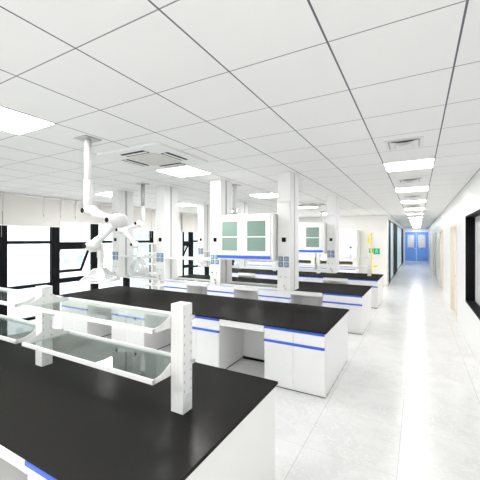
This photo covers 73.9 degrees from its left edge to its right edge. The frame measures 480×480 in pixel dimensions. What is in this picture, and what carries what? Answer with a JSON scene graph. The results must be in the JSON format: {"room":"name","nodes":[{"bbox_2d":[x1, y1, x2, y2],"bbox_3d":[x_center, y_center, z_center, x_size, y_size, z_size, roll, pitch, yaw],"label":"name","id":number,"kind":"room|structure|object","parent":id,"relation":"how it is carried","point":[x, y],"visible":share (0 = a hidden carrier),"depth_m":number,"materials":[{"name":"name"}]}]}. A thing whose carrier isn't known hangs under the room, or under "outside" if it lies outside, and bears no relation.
{"room":"laboratory","nodes":[
{"label":"laboratory","id":0,"kind":"room"},
{"bbox_2d":[2,194,181,321],"bbox_3d":[-4.194,0.477,9.042,0.200,3.045,18.100,0,0,29],"label":"wall","id":1,"kind":"structure","parent":0,"point":[179,213],"depth_m":8.17,"materials":[{"name":"white paint"}]},
{"bbox_2d":[0,225,1,314],"bbox_3d":[-5.517,0.640,6.499,0.150,2.520,1.170,0,0,29],"label":"window","id":2,"kind":"structure","parent":1,"relation":"in","point":[0,225],"depth_m":6.96,"materials":[{"name":"black metal"}]},
{"bbox_2d":[0,191,2,236],"bbox_3d":[-5.384,-0.547,6.562,0.050,0.985,0.870,0,0,29],"label":"roller blind","id":3,"kind":"object","parent":1,"relation":"attached to","point":[1,193],"visible":1,"depth_m":6.92,"materials":[{"name":"beige fabric"}]},
{"bbox_2d":[2,211,55,320],"bbox_3d":[-4.943,0.640,7.527,0.150,2.520,1.185,0,0,29],"label":"window","id":4,"kind":"structure","parent":1,"relation":"in","point":[52,242],"depth_m":7.45,"materials":[{"name":"black metal"}]},
{"bbox_2d":[3,192,43,226],"bbox_3d":[-4.956,-0.547,7.328,0.050,0.985,0.865,0,0,29],"label":"roller blind","id":5,"kind":"object","parent":4,"relation":"attached to","point":[18,209],"visible":1,"depth_m":7.30,"materials":[{"name":"beige fabric"}]},
{"bbox_2d":[44,196,60,226],"bbox_3d":[-4.642,-0.547,7.891,0.050,0.985,0.405,0,0,29],"label":"roller blind","id":6,"kind":"object","parent":4,"relation":"attached to","point":[51,204],"visible":1,"depth_m":7.87,"materials":[{"name":"beige fabric"}]},
{"bbox_2d":[49,215,95,311],"bbox_3d":[-4.570,0.640,8.644,0.487,2.520,1.130,0,0,29],"label":"window","id":7,"kind":"structure","parent":1,"relation":"in","point":[59,245],"depth_m":8.49,"materials":[{"name":"black metal"}]},
{"bbox_2d":[61,198,75,222],"bbox_3d":[-4.442,-0.610,8.249,0.050,0.860,0.395,0,0,29],"label":"roller blind","id":8,"kind":"object","parent":7,"relation":"attached to","point":[67,205],"visible":1,"depth_m":8.23,"materials":[{"name":"beige fabric"}]},
{"bbox_2d":[76,200,102,223],"bbox_3d":[-4.142,-0.610,8.787,0.050,0.860,0.815,0,0,29],"label":"roller blind","id":9,"kind":"object","parent":1,"relation":"attached to","point":[80,217],"visible":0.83,"depth_m":8.68,"materials":[{"name":"beige fabric"}]},
{"bbox_2d":[96,218,126,288],"bbox_3d":[-3.826,0.640,9.526,0.150,2.520,1.135,0,0,29],"label":"window","id":10,"kind":"structure","parent":1,"relation":"in","point":[97,225],"depth_m":9.10,"materials":[{"name":"black metal"}]},
{"bbox_2d":[103,203,112,224],"bbox_3d":[-3.724,-0.610,9.535,0.050,0.860,0.880,0,0,29],"label":"roller blind","id":11,"kind":"object","parent":10,"relation":"attached to","point":[107,208],"visible":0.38,"depth_m":9.27,"materials":[{"name":"beige fabric"}]},
{"bbox_2d":[127,231,153,288],"bbox_3d":[-3.275,0.640,10.515,0.150,2.520,1.130,0,0,29],"label":"window","id":12,"kind":"structure","parent":1,"relation":"in","point":[151,233],"depth_m":10.91,"materials":[{"name":"black metal"}]},
{"bbox_2d":[133,207,151,230],"bbox_3d":[-3.254,-0.540,10.378,0.050,1.000,1.030,0,0,29],"label":"roller blind","id":13,"kind":"object","parent":1,"relation":"attached to","point":[147,226],"visible":0.64,"depth_m":10.55,"materials":[{"name":"beige fabric"}]},
{"bbox_2d":[152,209,155,230],"bbox_3d":[-2.954,-0.540,10.915,0.050,1.000,0.180,0,0,29],"label":"roller blind","id":14,"kind":"object","parent":1,"relation":"attached to","point":[153,210],"visible":0.98,"depth_m":10.91,"materials":[{"name":"beige fabric"}]},
{"bbox_2d":[182,232,191,275],"bbox_3d":[-2.293,0.640,12.722,0.487,2.520,0.580,0,0,29],"label":"window","id":15,"kind":"structure","parent":1,"relation":"in","point":[188,244],"depth_m":12.78,"materials":[{"name":"black metal"}]},
{"bbox_2d":[182,212,193,231],"bbox_3d":[-2.047,-0.540,12.539,0.050,1.000,0.700,0,0,29],"label":"roller blind","id":16,"kind":"object","parent":1,"relation":"attached to","point":[187,218],"visible":0.99,"depth_m":12.51,"materials":[{"name":"beige fabric"}]},
{"bbox_2d":[193,214,197,231],"bbox_3d":[-1.606,-0.540,13.329,0.050,1.000,1.090,0,0,29],"label":"roller blind","id":17,"kind":"object","parent":1,"relation":"attached to","point":[195,216],"visible":0.36,"depth_m":12.96,"materials":[{"name":"beige fabric"}]},
{"bbox_2d":[192,232,207,274],"bbox_3d":[-1.688,0.640,13.357,0.150,2.520,1.120,0,0,29],"label":"window","id":18,"kind":"structure","parent":1,"relation":"in","point":[206,268],"depth_m":13.01,"materials":[{"name":"black metal"}]},
{"bbox_2d":[154,223,181,275],"bbox_3d":[-2.695,0.640,11.727,0.200,2.520,1.550,0,0,29],"label":"wall pier","id":19,"kind":"object","parent":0,"point":[179,224],"visible":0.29,"depth_m":12.21,"materials":[{"name":"white paint"}]},
{"bbox_2d":[0,0,479,227],"bbox_3d":[4.166,-1.105,14.796,9.390,0.120,36.700,0,0,29],"label":"ceiling","id":20,"kind":"structure","parent":0,"point":[255,90],"depth_m":2.32,"materials":[{"name":"tile"}]},
{"bbox_2d":[0,106,54,134],"bbox_3d":[-2.077,-1.042,2.756,0.604,0.006,0.613,0,0,29],"label":"recessed light","id":21,"kind":"object","parent":20,"relation":"in","point":[12,121],"visible":1,"depth_m":2.84,"materials":[{"name":"white plastic"}]},
{"bbox_2d":[74,135,127,283],"bbox_3d":[-1.422,-0.306,3.265,0.564,1.477,0.330,0,0,7],"label":"extraction arm","id":22,"kind":"object","parent":20,"relation":"hanging from","point":[117,220],"visible":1,"depth_m":3.26},
{"bbox_2d":[78,268,121,283],"bbox_3d":[-1.432,0.364,3.277,0.309,0.138,0.309,0,0,7],"label":"hood","id":23,"kind":"object","parent":22,"relation":"attached to","point":[116,278],"depth_m":3.25,"materials":[{"name":"clear plastic"}]},
{"bbox_2d":[96,192,133,196],"bbox_3d":[-2.928,-1.042,7.470,0.604,0.006,0.613,0,0,29],"label":"recessed light","id":24,"kind":"object","parent":20,"relation":"in","point":[109,193],"visible":0.49,"depth_m":7.39,"materials":[{"name":"white plastic"}]},
{"bbox_2d":[97,193,111,196],"bbox_3d":[-2.928,-1.042,7.470,0.590,0.004,0.599,0,0,29],"label":"diffuser","id":25,"kind":"object","parent":24,"relation":"attached to","point":[105,194],"depth_m":7.39,"materials":[{"name":"white plastic"}]},
{"bbox_2d":[112,190,132,276],"bbox_3d":[-2.571,-0.120,6.943,0.213,1.850,0.462,0,0,29],"label":"column","id":26,"kind":"structure","parent":20,"relation":"hanging from","point":[122,201],"depth_m":6.84,"materials":[{"name":"white metal"}]},
{"bbox_2d":[120,274,155,279],"bbox_3d":[-2.005,0.782,6.662,1.056,0.035,0.360,0,0,29],"label":"shelf","id":27,"kind":"object","parent":26,"relation":"attached to","point":[125,276],"visible":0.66,"depth_m":6.72,"materials":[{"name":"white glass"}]},
{"bbox_2d":[120,255,155,257],"bbox_3d":[-2.005,0.357,6.662,1.056,0.035,0.360,0,0,29],"label":"shelf","id":28,"kind":"object","parent":26,"relation":"attached to","point":[131,256],"visible":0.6,"depth_m":6.60,"materials":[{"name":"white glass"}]},
{"bbox_2d":[115,182,149,278],"bbox_3d":[-1.960,-0.170,5.927,0.575,1.750,0.410,0,0,0],"label":"extraction arm","id":29,"kind":"object","parent":20,"relation":"hanging from","point":[139,223],"visible":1,"depth_m":5.90},
{"bbox_2d":[97,142,207,170],"bbox_3d":[-1.086,-1.025,4.065,1.000,0.040,1.000,0,0,29],"label":"air conditioner","id":30,"kind":"object","parent":20,"relation":"attached to","point":[154,156],"visible":1,"depth_m":3.93,"materials":[{"name":"beige plastic"}]},
{"bbox_2d":[128,153,180,165],"bbox_3d":[-1.086,-1.012,4.065,0.470,0.006,0.470,0,0,29],"label":"grille","id":31,"kind":"object","parent":30,"relation":"attached to","point":[154,159],"depth_m":4.03,"materials":[{"name":"beige"}]},
{"bbox_2d":[156,185,177,280],"bbox_3d":[-1.460,-0.120,6.323,0.213,1.850,0.462,0,0,29],"label":"column","id":32,"kind":"structure","parent":20,"relation":"hanging from","point":[166,196],"depth_m":6.21,"materials":[{"name":"white plastic"}]},
{"bbox_2d":[165,277,209,284],"bbox_3d":[-0.894,0.782,6.042,1.056,0.035,0.360,0,0,29],"label":"shelf","id":33,"kind":"object","parent":32,"relation":"attached to","point":[183,279],"visible":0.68,"depth_m":6.05,"materials":[{"name":"white metal"}]},
{"bbox_2d":[165,256,209,260],"bbox_3d":[-0.894,0.357,6.042,1.056,0.035,0.360,0,0,29],"label":"shelf","id":34,"kind":"object","parent":32,"relation":"attached to","point":[177,257],"visible":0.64,"depth_m":6.00,"materials":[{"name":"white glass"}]},
{"bbox_2d":[158,166,210,176],"bbox_3d":[-0.874,-1.042,4.910,0.604,0.006,0.613,0,0,29],"label":"recessed light","id":35,"kind":"object","parent":20,"relation":"in","point":[181,171],"visible":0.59,"depth_m":4.89,"materials":[{"name":"white plastic"}]},
{"bbox_2d":[178,203,194,205],"bbox_3d":[-1.726,-1.042,9.625,0.604,0.006,0.613,0,0,29],"label":"recessed light","id":36,"kind":"object","parent":20,"relation":"in","point":[180,204],"visible":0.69,"depth_m":9.51,"materials":[{"name":"white plastic"}]},
{"bbox_2d":[198,204,210,266],"bbox_3d":[-1.079,-0.120,9.615,0.213,1.850,0.462,0,0,29],"label":"column","id":37,"kind":"structure","parent":20,"relation":"hanging from","point":[203,209],"depth_m":9.49,"materials":[{"name":"white metal"}]},
{"bbox_2d":[210,179,231,285],"bbox_3d":[-0.350,-0.120,5.703,0.213,1.850,0.462,0,0,29],"label":"column","id":38,"kind":"structure","parent":20,"relation":"hanging from","point":[220,189],"depth_m":5.57,"materials":[{"name":"white plastic"}]},
{"bbox_2d":[221,281,277,289],"bbox_3d":[0.218,0.782,5.421,1.056,0.035,0.360,0,0,29],"label":"shelf","id":39,"kind":"object","parent":38,"relation":"attached to","point":[234,282],"visible":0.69,"depth_m":5.41,"materials":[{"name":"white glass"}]},
{"bbox_2d":[232,184,241,214],"bbox_3d":[0.098,-0.420,6.153,0.505,1.249,0.440,0,0,29],"label":"extraction arm","id":40,"kind":"object","parent":20,"relation":"hanging from","point":[233,185],"visible":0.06,"depth_m":6.09},
{"bbox_2d":[235,202,247,268],"bbox_3d":[0.031,-0.120,8.995,0.213,1.850,0.462,0,0,29],"label":"column","id":41,"kind":"structure","parent":20,"relation":"hanging from","point":[242,207],"depth_m":8.86,"materials":[{"name":"white plastic"}]},
{"bbox_2d":[242,266,276,269],"bbox_3d":[0.598,0.782,8.714,1.056,0.035,0.360,0,0,29],"label":"shelf","id":42,"kind":"object","parent":41,"relation":"attached to","point":[247,267],"visible":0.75,"depth_m":8.70,"materials":[{"name":"white metal"}]},
{"bbox_2d":[251,193,277,197],"bbox_3d":[0.629,-1.042,7.604,0.604,0.006,0.613,0,0,29],"label":"recessed light","id":43,"kind":"object","parent":20,"relation":"in","point":[267,195],"visible":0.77,"depth_m":7.56,"materials":[{"name":"white plastic"}]},
{"bbox_2d":[278,171,298,291],"bbox_3d":[0.761,-0.120,5.083,0.213,1.850,0.462,0,0,29],"label":"column","id":44,"kind":"structure","parent":20,"relation":"hanging from","point":[288,182],"depth_m":4.96,"materials":[{"name":"white plastic"}]},
{"bbox_2d":[217,213,277,260],"bbox_3d":[0.172,-0.035,5.313,1.010,0.740,0.474,0,0,29],"label":"upper cabinet","id":45,"kind":"object","parent":44,"relation":"attached to","point":[252,237],"visible":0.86,"depth_m":5.17,"materials":[{"name":"white metal"}]},
{"bbox_2d":[299,201,326,206],"bbox_3d":[2.108,-1.025,9.417,1.000,0.040,1.000,0,0,29],"label":"air conditioner","id":46,"kind":"object","parent":20,"relation":"attached to","point":[321,203],"visible":0.7,"depth_m":9.22,"materials":[{"name":"beige"}]},
{"bbox_2d":[303,204,320,205],"bbox_3d":[2.108,-1.012,9.417,0.470,0.006,0.470,0,0,29],"label":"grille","id":47,"kind":"object","parent":46,"relation":"attached to","point":[305,204],"depth_m":9.50,"materials":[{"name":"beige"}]},
{"bbox_2d":[327,195,338,272],"bbox_3d":[2.252,-0.120,7.755,0.213,1.850,0.462,0,0,29],"label":"column","id":48,"kind":"structure","parent":20,"relation":"hanging from","point":[332,201],"depth_m":7.61,"materials":[{"name":"white plastic"}]},
{"bbox_2d":[299,222,326,253],"bbox_3d":[1.664,-0.035,7.985,1.010,0.740,0.474,0,0,29],"label":"upper cabinet","id":49,"kind":"object","parent":48,"relation":"attached to","point":[312,236],"visible":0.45,"depth_m":7.77,"materials":[{"name":"white metal"}]},
{"bbox_2d":[384,136,423,150],"bbox_3d":[1.783,-1.028,3.471,0.370,0.034,0.370,0,0,29],"label":"ceiling vent","id":50,"kind":"object","parent":20,"relation":"in","point":[416,141],"visible":1,"depth_m":3.42,"materials":[{"name":"white plastic"}]},
{"bbox_2d":[383,158,434,171],"bbox_3d":[2.383,-1.042,4.505,0.604,0.006,0.613,0,0,29],"label":"recessed light","id":51,"kind":"object","parent":20,"relation":"in","point":[422,163],"visible":1,"depth_m":4.49,"materials":[{"name":"white plastic"}]},
{"bbox_2d":[398,178,421,182],"bbox_3d":[2.991,-1.028,5.623,0.370,0.034,0.370,0,0,29],"label":"ceiling vent","id":52,"kind":"object","parent":20,"relation":"in","point":[410,179],"visible":1,"depth_m":5.57,"materials":[{"name":"white plastic"}]},
{"bbox_2d":[395,186,428,191],"bbox_3d":[3.586,-1.042,6.660,0.604,0.006,0.613,0,0,29],"label":"recessed light","id":53,"kind":"object","parent":20,"relation":"in","point":[423,188],"visible":1,"depth_m":6.65,"materials":[{"name":"white plastic"}]},
{"bbox_2d":[403,195,420,197],"bbox_3d":[4.194,-1.028,7.778,0.370,0.034,0.370,0,0,29],"label":"ceiling vent","id":54,"kind":"object","parent":20,"relation":"in","point":[416,196],"visible":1,"depth_m":7.70,"materials":[{"name":"white plastic"}]},
{"bbox_2d":[401,200,425,202],"bbox_3d":[4.789,-1.042,8.814,0.604,0.006,0.613,0,0,29],"label":"recessed light","id":55,"kind":"object","parent":20,"relation":"in","point":[411,201],"visible":1,"depth_m":8.76,"materials":[{"name":"white plastic"}]},
{"bbox_2d":[404,208,424,209],"bbox_3d":[5.992,-1.042,10.969,0.604,0.006,0.613,0,0,29],"label":"recessed light","id":56,"kind":"object","parent":20,"relation":"in","point":[408,208],"visible":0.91,"depth_m":11.10,"materials":[{"name":"white plastic"}]},
{"bbox_3d":[1.142,-0.120,8.375,0.213,1.850,0.462,0,0,29],"label":"column","id":57,"kind":"structure","parent":20,"relation":"hanging from","visible":0},
{"bbox_2d":[299,269,326,272],"bbox_3d":[1.708,0.782,8.094,1.056,0.035,0.360,0,0,29],"label":"shelf","id":58,"kind":"object","parent":57,"relation":"attached to","point":[304,270],"visible":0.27,"depth_m":7.97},
{"bbox_2d":[53,261,479,479],"bbox_3d":[4.166,2.060,14.796,9.390,0.120,36.700,0,0,29],"label":"floor","id":59,"kind":"structure","parent":0,"point":[404,404],"depth_m":3.84,"materials":[{"name":"tile"}]},
{"bbox_2d":[0,457,27,479],"bbox_3d":[-1.806,1.591,2.922,0.835,0.818,1.478,0,0,29],"label":"base cabinet","id":60,"kind":"object","parent":59,"relation":"on","point":[8,471],"visible":0.02,"depth_m":2.31,"materials":[{"name":"white laminate"}]},
{"bbox_2d":[0,445,27,473],"bbox_3d":[-1.289,1.591,2.240,0.721,0.818,0.756,0,0,29],"label":"panel","id":61,"kind":"object","parent":59,"relation":"on","point":[9,456],"visible":0.15,"depth_m":1.80,"materials":[{"name":"white laminate"}]},
{"bbox_2d":[61,297,111,336],"bbox_3d":[-2.985,1.591,7.088,0.835,0.818,1.513,0,0,29],"label":"base cabinet","id":62,"kind":"object","parent":59,"relation":"on","point":[79,308],"visible":0.44,"depth_m":6.45,"materials":[{"name":"white laminate"}]},
{"bbox_2d":[88,304,111,307],"bbox_3d":[-2.496,1.591,6.401,0.676,0.818,0.756,0,0,29],"label":"panel","id":63,"kind":"object","parent":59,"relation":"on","point":[88,304],"visible":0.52,"depth_m":6.05,"materials":[{"name":"white laminate"}]},
{"bbox_2d":[111,307,170,349],"bbox_3d":[-1.653,1.591,6.344,0.835,0.818,1.513,0,0,29],"label":"base cabinet","id":64,"kind":"object","parent":59,"relation":"on","point":[161,339],"visible":0.39,"depth_m":5.71,"materials":[{"name":"white laminate"}]},
{"bbox_2d":[25,388,274,479],"bbox_3d":[-0.435,1.591,2.157,0.835,0.818,1.478,0,0,29],"label":"base cabinet","id":65,"kind":"object","parent":59,"relation":"on","point":[248,452],"visible":0.26,"depth_m":2.15,"materials":[{"name":"white laminate"}]},
{"bbox_2d":[0,317,277,479],"bbox_3d":[-2.478,1.169,3.304,5.552,0.024,1.495,0,0,29],"label":"countertop","id":66,"kind":"structure","parent":65,"relation":"on","point":[70,420],"depth_m":2.16,"materials":[{"name":"black stone"}]},
{"bbox_2d":[0,285,194,414],"bbox_3d":[-1.816,0.795,2.961,3.365,0.725,0.436,0,0,29],"label":"rack","id":67,"kind":"object","parent":66,"relation":"on","point":[180,318],"visible":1,"depth_m":2.39,"materials":[{"name":"white metal"}]},
{"bbox_2d":[45,353,49,362],"bbox_3d":[-1.772,1.077,2.936,0.004,0.100,0.052,0,0,29],"label":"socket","id":68,"kind":"object","parent":67,"relation":"attached to","point":[47,356],"depth_m":2.93,"materials":[{"name":"white plastic"}]},
{"bbox_2d":[185,391,190,408],"bbox_3d":[-0.349,1.077,2.142,0.004,0.100,0.052,0,0,29],"label":"socket","id":69,"kind":"object","parent":67,"relation":"attached to","point":[187,393],"depth_m":2.14,"materials":[{"name":"white plastic"}]},
{"bbox_2d":[143,243,163,289],"bbox_3d":[-2.786,1.058,10.493,0.665,1.885,0.408,0,0,29],"label":"shelving unit","id":70,"kind":"object","parent":59,"relation":"on","point":[159,285],"visible":0.34,"depth_m":10.46,"materials":[{"name":"beige metal"}]},
{"bbox_2d":[145,312,168,316],"bbox_3d":[-1.161,1.591,5.655,0.686,0.818,0.756,0,0,29],"label":"panel","id":71,"kind":"object","parent":59,"relation":"on","point":[145,312],"visible":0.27,"depth_m":5.34,"materials":[{"name":"white laminate"}]},
{"bbox_2d":[164,281,201,293],"bbox_3d":[-1.500,1.591,9.746,0.835,0.818,1.483,0,0,29],"label":"base cabinet","id":72,"kind":"object","parent":59,"relation":"on","point":[168,285],"visible":0.33,"depth_m":9.14,"materials":[{"name":"white metal"}]},
{"bbox_2d":[187,283,206,294],"bbox_3d":[-1.005,1.591,9.073,0.676,0.818,0.756,0,0,29],"label":"panel","id":73,"kind":"object","parent":59,"relation":"on","point":[204,286],"visible":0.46,"depth_m":8.85,"materials":[{"name":"white laminate"}]},
{"bbox_2d":[192,316,242,368],"bbox_3d":[-0.313,1.591,5.596,0.835,0.818,1.513,0,0,29],"label":"base cabinet","id":74,"kind":"object","parent":59,"relation":"on","point":[214,344],"visible":0.54,"depth_m":4.89,"materials":[{"name":"white laminate"}]},
{"bbox_2d":[207,284,246,298],"bbox_3d":[-0.169,1.591,9.003,0.835,0.818,1.483,0,0,29],"label":"base cabinet","id":75,"kind":"object","parent":59,"relation":"on","point":[227,291],"visible":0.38,"depth_m":8.38,"materials":[{"name":"white laminate"}]},
{"bbox_2d":[232,272,247,277],"bbox_3d":[-0.057,1.591,12.331,0.835,0.818,1.583,0,0,29],"label":"base cabinet","id":76,"kind":"object","parent":59,"relation":"on","point":[234,274],"visible":0.1,"depth_m":11.54,"materials":[{"name":"white metal"}]},
{"bbox_2d":[220,319,263,361],"bbox_3d":[0.195,1.591,4.898,0.721,0.818,0.756,0,0,29],"label":"panel","id":77,"kind":"object","parent":59,"relation":"on","point":[253,334],"visible":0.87,"depth_m":5.25,"materials":[{"name":"white laminate"}]},
{"bbox_2d":[234,287,258,299],"bbox_3d":[0.331,1.591,8.327,0.686,0.818,0.756,0,0,29],"label":"panel","id":78,"kind":"object","parent":59,"relation":"on","point":[252,293],"visible":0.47,"depth_m":8.66,"materials":[{"name":"white laminate"}]},
{"bbox_2d":[238,272,254,277],"bbox_3d":[0.414,1.591,11.614,0.676,0.818,0.756,0,0,29],"label":"panel","id":79,"kind":"object","parent":59,"relation":"on","point":[250,275],"visible":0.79,"depth_m":11.32,"materials":[{"name":"white metal"}]},
{"bbox_2d":[248,260,276,266],"bbox_3d":[1.212,0.790,15.833,1.700,2.420,0.850,0,0,29],"label":"fume hood","id":80,"kind":"object","parent":59,"relation":"on","point":[250,263],"visible":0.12,"depth_m":15.49,"materials":[{"name":"white metal"}]},
{"bbox_2d":[255,273,277,279],"bbox_3d":[1.274,1.591,11.587,0.835,0.818,1.583,0,0,29],"label":"base cabinet","id":81,"kind":"object","parent":59,"relation":"on","point":[261,276],"visible":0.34,"depth_m":10.90,"materials":[{"name":"white metal"}]},
{"bbox_2d":[258,289,300,303],"bbox_3d":[1.172,1.591,8.255,0.835,0.818,1.483,0,0,29],"label":"base cabinet","id":82,"kind":"object","parent":59,"relation":"on","point":[264,294],"visible":0.38,"depth_m":7.63,"materials":[{"name":"white laminate"}]},
{"bbox_2d":[264,312,347,397],"bbox_3d":[1.058,1.591,4.831,0.835,0.818,1.513,0,0,29],"label":"base cabinet","id":83,"kind":"object","parent":59,"relation":"on","point":[310,363],"visible":0.88,"depth_m":4.20,"materials":[{"name":"white laminate"}]},
{"bbox_2d":[59,286,348,334],"bbox_3d":[-0.985,1.169,5.978,5.552,0.024,1.530,0,0,29],"label":"countertop","id":84,"kind":"structure","parent":83,"relation":"on","point":[300,317],"depth_m":5.50,"materials":[{"name":"black stone"}]},
{"bbox_2d":[291,291,322,305],"bbox_3d":[1.687,1.591,7.570,0.721,0.818,0.756,0,0,29],"label":"panel","id":85,"kind":"object","parent":59,"relation":"on","point":[307,298],"visible":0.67,"depth_m":7.84,"materials":[{"name":"white laminate"}]},
{"bbox_2d":[299,253,316,268],"bbox_3d":[2.766,0.790,14.965,1.700,2.420,0.850,0,0,29],"label":"fume hood","id":86,"kind":"object","parent":59,"relation":"on","point":[302,260],"visible":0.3,"depth_m":14.40,"materials":[{"name":"white metal"}]},
{"bbox_2d":[299,276,328,282],"bbox_3d":[2.615,1.591,10.839,0.835,0.818,1.583,0,0,29],"label":"base cabinet","id":87,"kind":"object","parent":59,"relation":"on","point":[301,278],"visible":0.18,"depth_m":10.14,"materials":[{"name":"white metal"}]},
{"bbox_2d":[324,277,347,283],"bbox_3d":[3.105,1.591,10.111,0.721,0.818,0.756,0,0,29],"label":"panel","id":88,"kind":"object","parent":59,"relation":"on","point":[331,280],"visible":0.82,"depth_m":9.88,"materials":[{"name":"white metal"}]},
{"bbox_2d":[316,229,359,272],"bbox_3d":[4.320,0.790,14.097,1.700,2.420,0.850,0,0,29],"label":"fume hood","id":89,"kind":"object","parent":59,"relation":"on","point":[349,239],"visible":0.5,"depth_m":13.57,"materials":[{"name":"white metal"}]},
{"bbox_2d":[322,289,370,334],"bbox_3d":[2.542,1.591,7.489,0.835,0.818,1.483,0,0,29],"label":"base cabinet","id":90,"kind":"object","parent":59,"relation":"on","point":[359,313],"visible":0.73,"depth_m":6.80,"materials":[{"name":"white laminate"}]},
{"bbox_2d":[175,274,371,295],"bbox_3d":[0.500,1.169,8.637,5.552,0.024,1.500,0,0,29],"label":"countertop","id":91,"kind":"structure","parent":90,"relation":"on","point":[332,288],"depth_m":8.01,"materials":[{"name":"black stone"}]},
{"bbox_2d":[348,276,382,308],"bbox_3d":[3.985,1.591,10.074,0.835,0.818,1.583,0,0,29],"label":"base cabinet","id":92,"kind":"object","parent":59,"relation":"on","point":[377,285],"visible":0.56,"depth_m":9.36,"materials":[{"name":"white laminate"}]},
{"bbox_2d":[232,268,383,279],"bbox_3d":[1.943,1.169,11.222,5.552,0.024,1.600,0,0,29],"label":"countertop","id":93,"kind":"structure","parent":92,"relation":"on","point":[363,276],"depth_m":10.52,"materials":[{"name":"black stone"}]},
{"bbox_2d":[273,253,370,275],"bbox_3d":[2.693,0.795,10.934,3.365,0.725,0.436,0,0,29],"label":"rack","id":94,"kind":"object","parent":93,"relation":"on","point":[318,255],"visible":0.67,"depth_m":10.64,"materials":[{"name":"white metal"}]},
{"bbox_2d":[367,233,377,273],"bbox_3d":[5.485,0.860,13.281,0.490,2.280,0.300,0,0,29],"label":"shower","id":95,"kind":"object","parent":59,"relation":"on","point":[371,233],"visible":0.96,"depth_m":13.29,"materials":[{"name":"yellow metal"}]},
{"bbox_2d":[299,215,382,273],"bbox_3d":[3.249,0.477,15.337,6.660,3.045,0.150,0,0,29],"label":"wall","id":96,"kind":"structure","parent":0,"point":[369,224],"depth_m":13.97,"materials":[{"name":"white paint"}]},
{"bbox_2d":[369,248,379,253],"bbox_3d":[5.815,0.515,13.810,0.430,0.250,0.014,0,0,29],"label":"safety sign","id":97,"kind":"object","parent":96,"relation":"attached to","point":[374,250],"visible":0.94,"depth_m":13.78,"materials":[{"name":"green plastic"}]},
{"bbox_2d":[383,215,403,284],"bbox_3d":[10.597,0.477,21.514,0.150,3.045,18.100,0,0,29],"label":"wall","id":98,"kind":"structure","parent":0,"point":[386,218],"depth_m":13.64,"materials":[{"name":"white paint"}]},
{"bbox_2d":[389,220,392,282],"bbox_3d":[7.465,0.550,15.846,0.106,2.900,3.450,0,0,29],"label":"window","id":99,"kind":"structure","parent":98,"relation":"in","point":[390,222],"depth_m":15.25,"materials":[{"name":"clear glass"}]},
{"bbox_2d":[393,223,400,274],"bbox_3d":[10.572,0.550,21.413,0.106,2.900,9.300,0,0,29],"label":"window","id":100,"kind":"structure","parent":98,"relation":"in","point":[397,230],"depth_m":19.48,"materials":[{"name":"clear glass"}]},
{"bbox_2d":[401,228,402,263],"bbox_3d":[13.839,0.550,27.263,0.106,2.900,4.100,0,0,29],"label":"window","id":101,"kind":"structure","parent":98,"relation":"in","point":[401,228],"depth_m":25.45,"materials":[{"name":"black metal"}]},
{"bbox_2d":[404,228,428,261],"bbox_3d":[15.975,0.477,28.962,1.980,3.045,0.150,0,0,29],"label":"wall","id":102,"kind":"structure","parent":0,"point":[405,229],"depth_m":28.88,"materials":[{"name":"white paint"}]},
{"bbox_2d":[405,232,427,261],"bbox_3d":[15.981,0.660,28.891,1.840,2.680,0.167,0,0,29],"label":"door","id":103,"kind":"structure","parent":102,"relation":"in","point":[410,237],"depth_m":28.85,"materials":[{"name":"blue paint"}]},
{"bbox_2d":[429,171,479,369],"bbox_3d":[8.110,0.477,12.537,0.300,3.045,36.200,0,0,29],"label":"wall","id":104,"kind":"structure","parent":0,"point":[467,202],"depth_m":7.08,"materials":[{"name":"white paint"}]},
{"bbox_2d":[430,234,430,265],"bbox_3d":[14.071,0.807,23.410,0.132,2.385,1.400,0,0,29],"label":"door","id":105,"kind":"structure","parent":104,"relation":"in","point":[430,234],"depth_m":24.00,"materials":[{"name":"beige wood"}]},
{"bbox_2d":[432,233,433,269],"bbox_3d":[12.097,0.807,19.874,0.132,2.385,1.700,0,0,29],"label":"door","id":106,"kind":"structure","parent":104,"relation":"in","point":[432,233],"depth_m":20.58,"materials":[{"name":"beige wood"}]},
{"bbox_2d":[435,232,435,274],"bbox_3d":[10.537,0.807,17.080,0.132,2.385,1.700,0,0,29],"label":"door","id":107,"kind":"structure","parent":104,"relation":"in","point":[435,232],"depth_m":17.79,"materials":[{"name":"beige wood"}]},
{"bbox_2d":[440,229,442,286],"bbox_3d":[8.075,0.807,12.671,0.132,2.385,1.800,0,0,29],"label":"door","id":108,"kind":"structure","parent":104,"relation":"in","point":[441,231],"depth_m":13.41,"materials":[{"name":"beige wood"}]},
{"bbox_2d":[450,224,456,321],"bbox_3d":[5.691,0.807,8.401,0.132,2.385,1.640,0,0,29],"label":"door","id":109,"kind":"structure","parent":104,"relation":"in","point":[453,229],"depth_m":9.06,"materials":[{"name":"beige wood"}]},
{"bbox_2d":[465,209,479,319],"bbox_3d":[3.724,0.385,4.787,0.204,1.690,3.390,0,0,29],"label":"window","id":110,"kind":"structure","parent":104,"relation":"in","point":[472,221],"depth_m":6.23,"materials":[{"name":"black metal"}]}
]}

